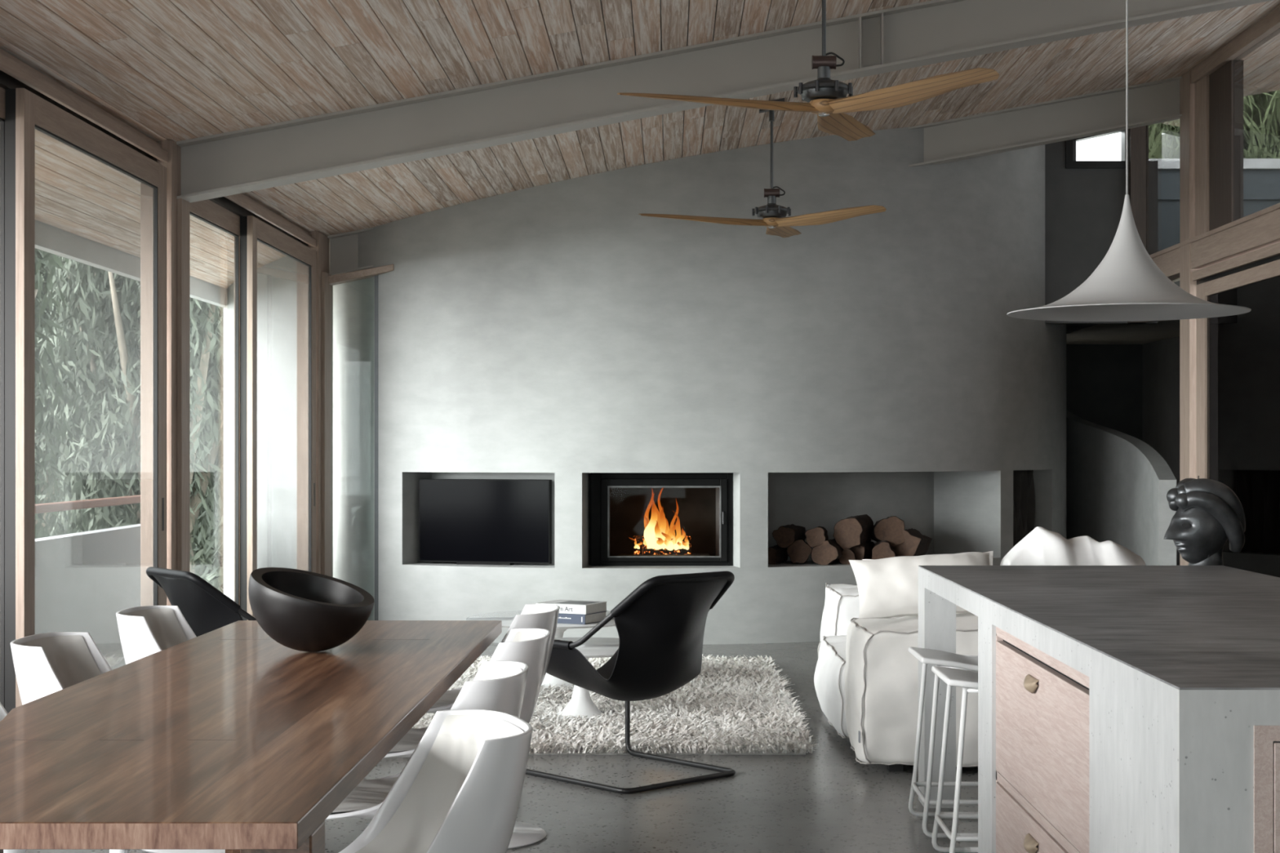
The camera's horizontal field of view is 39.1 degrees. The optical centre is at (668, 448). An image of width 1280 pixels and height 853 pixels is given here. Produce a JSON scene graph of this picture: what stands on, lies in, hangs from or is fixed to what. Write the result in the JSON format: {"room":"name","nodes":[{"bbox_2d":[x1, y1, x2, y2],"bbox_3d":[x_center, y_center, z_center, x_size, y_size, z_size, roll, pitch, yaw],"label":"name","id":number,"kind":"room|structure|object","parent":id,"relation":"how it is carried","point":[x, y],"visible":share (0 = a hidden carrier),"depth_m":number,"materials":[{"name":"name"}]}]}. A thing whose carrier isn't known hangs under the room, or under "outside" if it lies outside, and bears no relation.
{"room":"open-plan living room","nodes":[
{"label":"open-plan living room","id":0,"kind":"room"},
{"bbox_2d":[26,641,977,852],"bbox_3d":[1.240,1.450,8.000,7.720,0.200,22.400,0,0,0],"label":"floor","id":1,"kind":"structure","parent":0,"point":[824,800],"depth_m":6.89,"materials":[{"name":"grey concrete"}]},
{"bbox_2d":[0,702,26,852],"bbox_3d":[-1.613,0.952,4.359,0.536,0.796,0.489,0,0,-4],"label":"dining chair","id":2,"kind":"object","parent":1,"relation":"on","point":[3,713],"visible":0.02,"depth_m":4.57,"materials":[{"name":"white plastic"}]},
{"bbox_2d":[10,631,130,852],"bbox_3d":[-1.633,0.952,5.279,0.536,0.796,0.489,0,0,-4],"label":"dining chair","id":3,"kind":"object","parent":1,"relation":"on","point":[45,664],"visible":0.23,"depth_m":5.39,"materials":[{"name":"white plastic"}]},
{"bbox_2d":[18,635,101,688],"bbox_3d":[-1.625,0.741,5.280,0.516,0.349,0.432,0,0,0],"label":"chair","id":4,"kind":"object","parent":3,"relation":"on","point":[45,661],"depth_m":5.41,"materials":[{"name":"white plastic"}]},
{"bbox_2d":[140,139,190,606],"bbox_3d":[-2.510,-0.085,8.980,0.180,2.870,0.240,0,0,0],"label":"post","id":5,"kind":"object","parent":1,"relation":"on","point":[178,211],"visible":0.41,"depth_m":8.87,"materials":[{"name":"brown wood"}]},
{"bbox_2d":[115,605,225,852],"bbox_3d":[-1.613,0.952,6.199,0.536,0.796,0.489,0,0,-4],"label":"dining chair","id":6,"kind":"object","parent":1,"relation":"on","point":[144,631],"visible":0.12,"depth_m":6.11,"materials":[{"name":"white plastic"}]},
{"bbox_2d":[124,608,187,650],"bbox_3d":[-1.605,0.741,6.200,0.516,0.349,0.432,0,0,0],"label":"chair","id":7,"kind":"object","parent":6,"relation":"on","point":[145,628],"depth_m":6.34,"materials":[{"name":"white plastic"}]},
{"bbox_2d":[146,566,256,636],"bbox_3d":[-1.779,0.923,7.654,0.759,0.852,0.655,0,0,-38],"label":"lounge chair","id":8,"kind":"object","parent":1,"relation":"on","point":[205,608],"visible":0.19,"depth_m":7.36,"materials":[{"name":"leather"}]},
{"bbox_2d":[0,620,502,852],"bbox_3d":[-1.048,0.975,4.583,0.932,0.750,3.394,0,0,0],"label":"dining table","id":9,"kind":"object","parent":1,"relation":"on","point":[232,738],"visible":0.9,"depth_m":3.73,"materials":[{"name":"brown wood"}]},
{"bbox_2d":[248,567,374,652],"bbox_3d":[-1.053,0.478,5.311,0.364,0.243,0.369,0,0,0],"label":"wooden bowl","id":10,"kind":"object","parent":9,"relation":"on","point":[302,611],"visible":1,"depth_m":5.21,"materials":[{"name":"black wood"}]},
{"bbox_2d":[297,231,333,577],"bbox_3d":[-2.510,-0.085,12.780,0.180,2.870,0.400,0,0,0],"label":"post","id":11,"kind":"object","parent":1,"relation":"on","point":[324,291],"visible":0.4,"depth_m":12.58,"materials":[{"name":"brown wood"}]},
{"bbox_2d":[325,661,528,819],"bbox_3d":[-0.622,0.952,4.532,0.536,0.796,0.489,0,0,-4],"label":"dining chair","id":12,"kind":"object","parent":1,"relation":"on","point":[497,686],"visible":0.3,"depth_m":4.39,"materials":[{"name":"white plastic"}]},
{"bbox_2d":[338,709,533,852],"bbox_3d":[-0.550,0.952,3.600,0.536,0.796,0.489,0,0,-24],"label":"dining chair","id":13,"kind":"object","parent":1,"relation":"on","point":[460,790],"visible":1,"depth_m":3.79,"materials":[{"name":"white plastic"}]},
{"bbox_2d":[384,628,551,757],"bbox_3d":[-0.622,0.952,5.391,0.536,0.796,0.489,0,0,-4],"label":"dining chair","id":14,"kind":"object","parent":1,"relation":"on","point":[530,646],"visible":0.25,"depth_m":5.25,"materials":[{"name":"white plastic"}]},
{"bbox_2d":[426,604,559,849],"bbox_3d":[-0.647,0.952,6.261,0.536,0.796,0.489,0,0,-4],"label":"dining chair","id":15,"kind":"object","parent":1,"relation":"on","point":[544,616],"visible":0.17,"depth_m":6.17,"materials":[{"name":"white plastic"}]},
{"bbox_2d":[412,653,815,755],"bbox_3d":[-0.447,1.314,9.571,2.306,0.072,3.492,0,0,0],"label":"shag rug","id":16,"kind":"object","parent":1,"relation":"on","point":[739,706],"visible":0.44,"depth_m":8.62,"materials":[{"name":"white carpet"}]},
{"bbox_2d":[466,610,615,691],"bbox_3d":[-0.620,1.138,9.980,1.000,0.400,1.000,0,0,0],"label":"coffee table","id":17,"kind":"object","parent":16,"relation":"on","point":[507,618],"visible":0.2,"depth_m":9.88,"materials":[{"name":"stone"}]},
{"bbox_2d":[557,611,606,624],"bbox_3d":[-0.525,0.911,9.758,0.302,0.052,0.243,0,0,27],"label":"book","id":18,"kind":"object","parent":17,"relation":"on","point":[576,619],"visible":0.48,"depth_m":9.63,"materials":[{"name":"paper"}]},
{"bbox_2d":[535,600,607,614],"bbox_3d":[-0.526,0.860,9.770,0.307,0.051,0.253,0,0,25],"label":"book","id":19,"kind":"object","parent":18,"relation":"on","point":[566,606],"visible":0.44,"depth_m":9.67,"materials":[{"name":"paper"}]},
{"bbox_2d":[557,600,599,604],"bbox_3d":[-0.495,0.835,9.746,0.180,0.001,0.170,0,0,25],"label":"book","id":20,"kind":"object","parent":19,"relation":"on","point":[563,602],"depth_m":9.73,"materials":[{"name":"grey paper"}]},
{"bbox_2d":[554,637,619,722],"bbox_3d":[-0.430,1.153,8.830,0.800,0.370,0.800,0,0,0],"label":"coffee table","id":21,"kind":"object","parent":16,"relation":"on","point":[580,703],"visible":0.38,"depth_m":8.78,"materials":[{"name":"plastic"}]},
{"bbox_2d":[525,571,735,794],"bbox_3d":[-0.150,0.923,7.442,0.655,0.852,0.759,0,0,-44],"label":"lounge chair","id":22,"kind":"object","parent":1,"relation":"on","point":[660,624],"visible":0.98,"depth_m":7.21,"materials":[{"name":"leather"}]},
{"bbox_2d":[813,582,977,771],"bbox_3d":[1.571,0.997,8.583,1.761,0.740,2.468,0,0,0],"label":"sofa","id":23,"kind":"object","parent":1,"relation":"on","point":[866,675],"visible":0.32,"depth_m":7.41,"materials":[{"name":"fabric"}]},
{"bbox_2d":[848,551,989,618],"bbox_3d":[1.100,0.585,7.720,0.630,0.273,0.231,0,0,-5],"label":"cushion","id":24,"kind":"object","parent":23,"relation":"on","point":[888,588],"visible":0.56,"depth_m":7.66,"materials":[{"name":"fabric"}]},
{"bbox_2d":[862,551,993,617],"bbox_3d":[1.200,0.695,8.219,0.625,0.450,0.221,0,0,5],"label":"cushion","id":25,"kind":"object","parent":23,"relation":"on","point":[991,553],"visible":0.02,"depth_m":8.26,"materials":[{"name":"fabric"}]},
{"bbox_2d":[1000,526,1146,565],"bbox_3d":[1.873,0.644,8.219,0.808,0.573,0.418,0,0,0],"label":"cushion","id":26,"kind":"object","parent":23,"relation":"on","point":[1042,546],"visible":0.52,"depth_m":8.18,"materials":[{"name":"white fabric"}]},
{"bbox_2d":[907,646,977,838],"bbox_3d":[1.105,1.035,6.400,0.461,0.622,0.377,0,0,0],"label":"bar stool","id":27,"kind":"object","parent":1,"relation":"on","point":[926,656],"visible":0.48,"depth_m":6.33,"materials":[{"name":"white metal"}]},
{"bbox_2d":[931,666,977,852],"bbox_3d":[1.105,1.035,5.820,0.461,0.622,0.377,0,0,0],"label":"bar stool","id":28,"kind":"object","parent":1,"relation":"on","point":[967,680],"visible":0.26,"depth_m":5.79,"materials":[{"name":"white metal"}]},
{"bbox_2d":[918,565,1279,852],"bbox_3d":[1.536,0.900,5.151,1.188,0.900,3.546,0,0,0],"label":"kitchen island","id":29,"kind":"object","parent":1,"relation":"on","point":[1122,708],"visible":1,"depth_m":4.39,"materials":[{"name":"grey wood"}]},
{"bbox_2d":[918,565,1279,689],"bbox_3d":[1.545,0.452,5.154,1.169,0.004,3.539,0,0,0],"label":"island countertop","id":30,"kind":"structure","parent":29,"relation":"on","point":[1182,627],"depth_m":4.96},
{"bbox_2d":[1066,409,1176,565],"bbox_3d":[3.729,0.490,15.149,0.266,1.720,3.916,0,0,0],"label":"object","id":31,"kind":"object","parent":1,"relation":"on","point":[1117,485],"visible":0.66,"depth_m":14.93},
{"bbox_2d":[1179,70,1200,565],"bbox_3d":[3.740,-0.663,12.840,0.120,4.026,0.240,0,0,0],"label":"post","id":32,"kind":"object","parent":1,"relation":"on","point":[1187,326],"visible":0.28,"depth_m":12.79,"materials":[{"name":"brown wood"}]},
{"bbox_2d":[1163,478,1245,565],"bbox_3d":[2.105,0.304,7.136,0.341,0.372,0.274,0,0,-22],"label":"head sculpture","id":33,"kind":"object","parent":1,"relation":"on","point":[1208,513],"visible":0.94,"depth_m":7.06,"materials":[{"name":"black ceramic"}]},
{"bbox_2d":[0,0,1279,288],"bbox_3d":[0.732,-2.129,8.300,8.699,1.645,22.998,0,0,0],"label":"ceiling","id":34,"kind":"structure","parent":0,"point":[175,70],"depth_m":8.69,"materials":[{"name":"brown wood"}]},
{"bbox_2d":[176,0,1271,202],"bbox_3d":[0.642,-1.960,9.030,6.175,1.440,0.170,0,0,0],"label":"beam","id":35,"kind":"structure","parent":34,"relation":"attached to","point":[922,33],"depth_m":9.02,"materials":[{"name":"paint"}]},
{"bbox_2d":[327,75,1182,275],"bbox_3d":[0.642,-1.960,12.990,6.175,1.440,0.170,0,0,0],"label":"beam","id":36,"kind":"structure","parent":34,"relation":"attached to","point":[1150,103],"depth_m":12.98,"materials":[{"name":"paint"}]},
{"bbox_2d":[638,97,886,237],"bbox_3d":[0.535,-1.722,10.993,1.430,0.778,1.404,0,0,0],"label":"ceiling fan","id":37,"kind":"object","parent":34,"relation":"hanging from","point":[773,215],"visible":1,"depth_m":10.78,"materials":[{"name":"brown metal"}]},
{"bbox_2d":[617,0,999,141],"bbox_3d":[0.501,-1.714,7.218,1.404,0.792,1.430,0,0,0],"label":"ceiling fan","id":38,"kind":"object","parent":34,"relation":"hanging from","point":[827,97],"visible":1,"depth_m":7.02,"materials":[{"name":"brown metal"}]},
{"bbox_2d":[1006,0,1251,321],"bbox_3d":[1.162,-1.266,4.563,0.618,1.847,0.618,0,0,0],"label":"pendant lamp","id":39,"kind":"object","parent":34,"relation":"hanging from","point":[1127,285],"visible":1,"depth_m":4.53,"materials":[{"name":"white plastic"}]},
{"bbox_2d":[1191,5,1279,84],"bbox_3d":[3.740,-2.626,4.860,0.100,0.099,15.720,0,0,0],"label":"trim","id":40,"kind":"structure","parent":34,"relation":"attached to","point":[1270,23],"depth_m":11.67,"materials":[{"name":"brown wood"}]},
{"bbox_2d":[223,127,1066,644],"bbox_3d":[-0.200,-0.654,15.309,7.300,4.008,5.897,0,0,0],"label":"wall","id":41,"kind":"structure","parent":0,"point":[876,366],"depth_m":12.62,"materials":[{"name":"grey paint"}]},
{"bbox_2d":[0,48,315,247],"bbox_3d":[-2.529,-1.451,4.700,0.132,0.088,15.800,0,0,0],"label":"trim","id":42,"kind":"structure","parent":41,"relation":"attached to","point":[10,64],"depth_m":7.90,"materials":[{"name":"brown wood"}]},
{"bbox_2d":[0,70,307,246],"bbox_3d":[-2.520,-0.050,4.700,0.160,2.800,15.800,0,0,0],"label":"track","id":43,"kind":"object","parent":42,"relation":"attached to","point":[6,81],"depth_m":8.16,"materials":[{"name":"black metal"}]},
{"bbox_2d":[0,86,4,708],"bbox_3d":[-2.560,-0.020,6.160,0.034,2.716,1.780,0,0,0],"label":"door","id":44,"kind":"structure","parent":43,"relation":"attached to","point":[2,90],"depth_m":6.91,"materials":[{"name":"brown wood"}]},
{"bbox_2d":[4,88,15,713],"bbox_3d":[-2.521,-0.020,6.910,0.049,2.716,0.020,0,0,0],"label":"door frame","id":45,"kind":"structure","parent":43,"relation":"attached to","point":[10,94],"depth_m":6.90,"materials":[{"name":"wood"}]},
{"bbox_2d":[15,88,166,707],"bbox_3d":[-2.477,-0.020,7.853,0.036,2.716,1.954,0,0,0],"label":"door","id":46,"kind":"structure","parent":43,"relation":"attached to","point":[33,112],"depth_m":6.97,"materials":[{"name":"brown wood"}]},
{"bbox_2d":[190,199,239,604],"bbox_3d":[-2.560,-0.020,9.960,0.034,2.716,1.700,0,0,0],"label":"door","id":47,"kind":"structure","parent":43,"relation":"attached to","point":[208,211],"depth_m":10.67,"materials":[{"name":"brown wood"}]},
{"bbox_2d":[240,216,247,620],"bbox_3d":[-2.521,-0.020,10.690,0.049,2.716,0.020,0,0,0],"label":"door frame","id":48,"kind":"structure","parent":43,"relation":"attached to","point":[243,220],"depth_m":10.68,"materials":[{"name":"wood"}]},
{"bbox_2d":[247,215,315,620],"bbox_3d":[-2.477,-0.020,11.610,0.036,2.716,1.920,0,0,0],"label":"door","id":49,"kind":"structure","parent":43,"relation":"attached to","point":[258,230],"depth_m":10.82,"materials":[{"name":"brown wood"}]},
{"bbox_2d":[328,263,394,620],"bbox_3d":[-2.192,0.018,12.870,0.475,2.663,0.140,0,0,0],"label":"window","id":50,"kind":"structure","parent":41,"relation":"in","point":[348,277],"depth_m":12.88,"materials":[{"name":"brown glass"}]},
{"bbox_2d":[418,479,551,565],"bbox_3d":[-1.295,0.521,12.823,0.984,0.605,0.150,0,0,14],"label":"television","id":51,"kind":"object","parent":41,"relation":"in","point":[464,522],"visible":1,"depth_m":12.75,"materials":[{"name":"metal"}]},
{"bbox_2d":[590,472,733,565],"bbox_3d":[-0.045,0.495,12.885,1.006,0.653,0.611,0,0,0],"label":"fireplace","id":52,"kind":"object","parent":41,"relation":"in","point":[620,502],"visible":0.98,"depth_m":12.63,"materials":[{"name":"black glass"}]},
{"bbox_2d":[628,488,688,551],"bbox_3d":[-0.069,0.480,12.768,0.427,0.482,0.137,0,0,0],"label":"fire","id":53,"kind":"object","parent":52,"relation":"in","point":[658,535],"visible":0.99,"depth_m":12.75,"materials":[{"name":"orange"}]},
{"bbox_2d":[634,546,684,555],"bbox_3d":[-0.063,0.729,12.904,0.362,0.093,0.090,0,0,8],"label":"log","id":54,"kind":"object","parent":52,"relation":"in","point":[637,551],"visible":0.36,"depth_m":12.88,"materials":[{"name":"black"}]},
{"bbox_2d":[631,535,644,546],"bbox_3d":[-0.146,0.661,12.836,0.242,0.075,0.076,0,0,35],"label":"log","id":55,"kind":"object","parent":54,"relation":"on","point":[638,539],"visible":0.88,"depth_m":12.85,"materials":[{"name":"black wood"}]},
{"bbox_2d":[642,543,691,555],"bbox_3d":[-0.014,0.714,12.811,0.342,0.082,0.086,0,0,-8],"label":"log","id":56,"kind":"object","parent":52,"relation":"in","point":[645,550],"visible":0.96,"depth_m":12.78,"materials":[{"name":"black wood"}]},
{"bbox_2d":[682,535,691,543],"bbox_3d":[0.035,0.657,12.882,0.263,0.071,0.072,0,0,-34],"label":"log","id":57,"kind":"object","parent":56,"relation":"on","point":[688,536],"visible":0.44,"depth_m":12.92,"materials":[{"name":"black wood"}]},
{"bbox_2d":[768,545,788,564],"bbox_3d":[0.764,0.765,12.932,0.122,0.147,0.306,0,0,20],"label":"log","id":58,"kind":"object","parent":41,"relation":"on","point":[777,554],"visible":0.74,"depth_m":12.82,"materials":[{"name":"brown wood"}]},
{"bbox_2d":[786,538,812,563],"bbox_3d":[0.944,0.740,12.973,0.187,0.188,0.350,0,0,6],"label":"log","id":59,"kind":"object","parent":41,"relation":"on","point":[798,552],"visible":0.86,"depth_m":12.81,"materials":[{"name":"brown wood"}]},
{"bbox_2d":[772,524,806,548],"bbox_3d":[0.868,0.633,12.972,0.173,0.164,0.343,0,0,17],"label":"log","id":60,"kind":"object","parent":59,"relation":"on","point":[785,535],"visible":0.89,"depth_m":12.82,"materials":[{"name":"brown wood"}]},
{"bbox_2d":[811,538,843,564],"bbox_3d":[1.164,0.739,12.883,0.209,0.184,0.363,0,0,19],"label":"log","id":61,"kind":"object","parent":41,"relation":"on","point":[829,552],"visible":0.86,"depth_m":12.72,"materials":[{"name":"brown wood"}]},
{"bbox_2d":[804,526,828,547],"bbox_3d":[1.060,0.632,12.885,0.148,0.154,0.326,0,0,8],"label":"log","id":62,"kind":"object","parent":61,"relation":"on","point":[815,536],"visible":0.9,"depth_m":12.73,"materials":[{"name":"brown wood"}]},
{"bbox_2d":[839,547,855,564],"bbox_3d":[1.291,0.769,12.948,0.126,0.134,0.343,0,0,9],"label":"log","id":63,"kind":"object","parent":41,"relation":"on","point":[847,555],"visible":0.61,"depth_m":12.78,"materials":[{"name":"brown wood"}]},
{"bbox_2d":[849,541,875,559],"bbox_3d":[1.396,0.747,13.014,0.150,0.156,0.347,0,0,22],"label":"log","id":64,"kind":"object","parent":41,"relation":"on","point":[864,551],"visible":0.45,"depth_m":12.86,"materials":[{"name":"brown wood"}]},
{"bbox_2d":[832,514,873,549],"bbox_3d":[1.331,0.602,12.955,0.224,0.248,0.350,0,0,20],"label":"log","id":65,"kind":"object","parent":64,"relation":"on","point":[848,532],"visible":0.94,"depth_m":12.81,"materials":[{"name":"brown wood"}]},
{"bbox_2d":[871,540,896,559],"bbox_3d":[1.554,0.740,12.959,0.176,0.191,0.349,0,0,9],"label":"log","id":66,"kind":"object","parent":41,"relation":"on","point":[882,549],"visible":0.59,"depth_m":12.79,"materials":[{"name":"brown wood"}]},
{"bbox_2d":[871,515,905,546],"bbox_3d":[1.593,0.609,13.054,0.241,0.251,0.359,0,0,3],"label":"log","id":67,"kind":"object","parent":66,"relation":"on","point":[890,529],"visible":0.83,"depth_m":12.89,"materials":[{"name":"brown wood"}]},
{"bbox_2d":[889,528,932,556],"bbox_3d":[1.743,0.706,13.043,0.265,0.257,0.372,0,0,21],"label":"log","id":68,"kind":"object","parent":41,"relation":"on","point":[915,544],"visible":0.48,"depth_m":12.88,"materials":[{"name":"brown wood"}]},
{"bbox_2d":[540,0,771,167],"bbox_3d":[0.705,-2.234,8.325,8.690,1.825,23.150,0,0,0],"label":"roof slab","id":69,"kind":"structure","parent":0,"point":[570,0],"depth_m":8.83,"materials":[{"name":"brown wood"}]},
{"bbox_2d":[35,219,226,307],"bbox_3d":[-3.665,-1.370,8.325,0.070,0.400,23.150,0,0,0],"label":"roof fascia","id":70,"kind":"object","parent":69,"relation":"attached to","point":[49,238],"depth_m":11.51,"materials":[{"name":"white paint"}]},
{"bbox_2d":[1013,470,1035,546],"bbox_3d":[2.720,0.495,14.099,0.078,0.648,0.723,0,0,33],"label":"niche","id":71,"kind":"object","parent":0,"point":[1024,492],"visible":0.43,"depth_m":14.20,"materials":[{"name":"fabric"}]},
{"bbox_2d":[1065,129,1125,168],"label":"window","id":72,"kind":"structure","parent":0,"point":[1104,148],"depth_m":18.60,"materials":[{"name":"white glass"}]},
{"bbox_2d":[1044,140,1158,324],"bbox_3d":[3.030,-1.730,14.260,1.660,1.479,0.120,0,0,0],"label":"wall","id":73,"kind":"structure","parent":0,"point":[1084,206],"depth_m":14.20,"materials":[{"name":"grey paint"}]},
{"bbox_2d":[1066,280,1179,565],"bbox_3d":[3.660,0.040,16.050,2.920,2.620,6.300,0,0,0],"label":"wall","id":74,"kind":"structure","parent":0,"point":[1133,390],"depth_m":19.00,"materials":[{"name":"black paint"}]},
{"bbox_2d":[1149,202,1279,280],"bbox_3d":[3.732,-1.333,5.600,0.115,0.295,17.200,0,0,0],"label":"beam","id":75,"kind":"structure","parent":0,"point":[1253,237],"depth_m":11.84,"materials":[{"name":"brown wood"}]},
{"bbox_2d":[1127,119,1179,324],"bbox_3d":[3.695,-1.827,13.640,0.150,1.675,1.360,0,0,0],"label":"window","id":76,"kind":"structure","parent":75,"relation":"in","point":[1162,139],"depth_m":13.83,"materials":[{"name":"clear glass"}]},
{"bbox_2d":[1194,27,1279,236],"bbox_3d":[3.760,-2.028,10.950,0.100,1.097,3.500,0,0,0],"label":"window","id":77,"kind":"structure","parent":75,"relation":"in","point":[1237,106],"depth_m":11.81,"materials":[{"name":"clear glass"}]},
{"bbox_2d":[1195,259,1279,577],"bbox_3d":[3.728,0.095,11.430,0.043,2.490,2.460,0,0,0],"label":"door","id":78,"kind":"structure","parent":75,"relation":"in","point":[1237,357],"depth_m":11.58,"materials":[{"name":"brown wood"}]},
{"bbox_2d":[1196,254,1279,284],"bbox_3d":[3.760,-1.167,4.860,0.060,0.035,15.720,0,0,0],"label":"trim","id":79,"kind":"structure","parent":75,"relation":"attached to","point":[1276,257],"depth_m":11.76,"materials":[{"name":"brown wood"}]},
{"label":"outside","id":80,"kind":"structure","parent":0,"visible":0},
{"bbox_2d":[102,648,125,670],"bbox_3d":[-3.275,1.460,5.600,1.350,0.180,19.200,0,0,0],"label":"deck","id":81,"kind":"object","parent":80,"point":[115,660],"depth_m":11.71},
{"bbox_2d":[35,524,140,655],"bbox_3d":[-3.800,1.000,4.800,0.120,0.900,17.600,0,0,0],"label":"parapet","id":82,"kind":"object","parent":81,"relation":"on","point":[82,580],"depth_m":11.62,"materials":[{"name":"white paint"}]},
{"bbox_2d":[35,494,140,513],"bbox_3d":[-3.720,0.443,4.800,0.080,0.225,17.600,0,0,0],"label":"handrail","id":83,"kind":"object","parent":82,"relation":"on","point":[95,503],"visible":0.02,"depth_m":11.37,"materials":[{"name":"brown wood"}]},
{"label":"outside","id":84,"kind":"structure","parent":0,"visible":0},
{"bbox_3d":[-31.950,4.500,20.000,56.100,0.300,100.000,0,0,0],"label":"ground","id":85,"kind":"structure","parent":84,"visible":0},
{"bbox_2d":[35,248,86,538],"bbox_3d":[-6.492,0.531,15.102,3.006,7.878,3.165,0,0,9],"label":"tree","id":86,"kind":"object","parent":85,"relation":"on","point":[42,376],"visible":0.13,"depth_m":15.60,"materials":[{"name":"green plant"}]},
{"bbox_2d":[35,249,134,533],"bbox_3d":[-8.713,-0.237,24.612,4.863,9.408,4.864,0,0,36],"label":"tree","id":87,"kind":"object","parent":85,"relation":"on","point":[46,484],"visible":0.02,"depth_m":23.41,"materials":[{"name":"green plant"}]},
{"bbox_2d":[35,250,223,593],"bbox_3d":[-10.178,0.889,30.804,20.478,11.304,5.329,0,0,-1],"label":"hedge","id":88,"kind":"object","parent":85,"relation":"on","point":[220,578],"visible":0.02,"depth_m":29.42,"materials":[{"name":"green plant"}]},
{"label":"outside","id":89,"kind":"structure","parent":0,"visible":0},
{"bbox_2d":[1066,277,1179,344],"bbox_3d":[21.910,-1.250,36.475,36.180,0.300,47.050,0,0,0],"label":"soffit","id":90,"kind":"structure","parent":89,"point":[1099,334],"depth_m":17.21,"materials":[{"name":"paint"}]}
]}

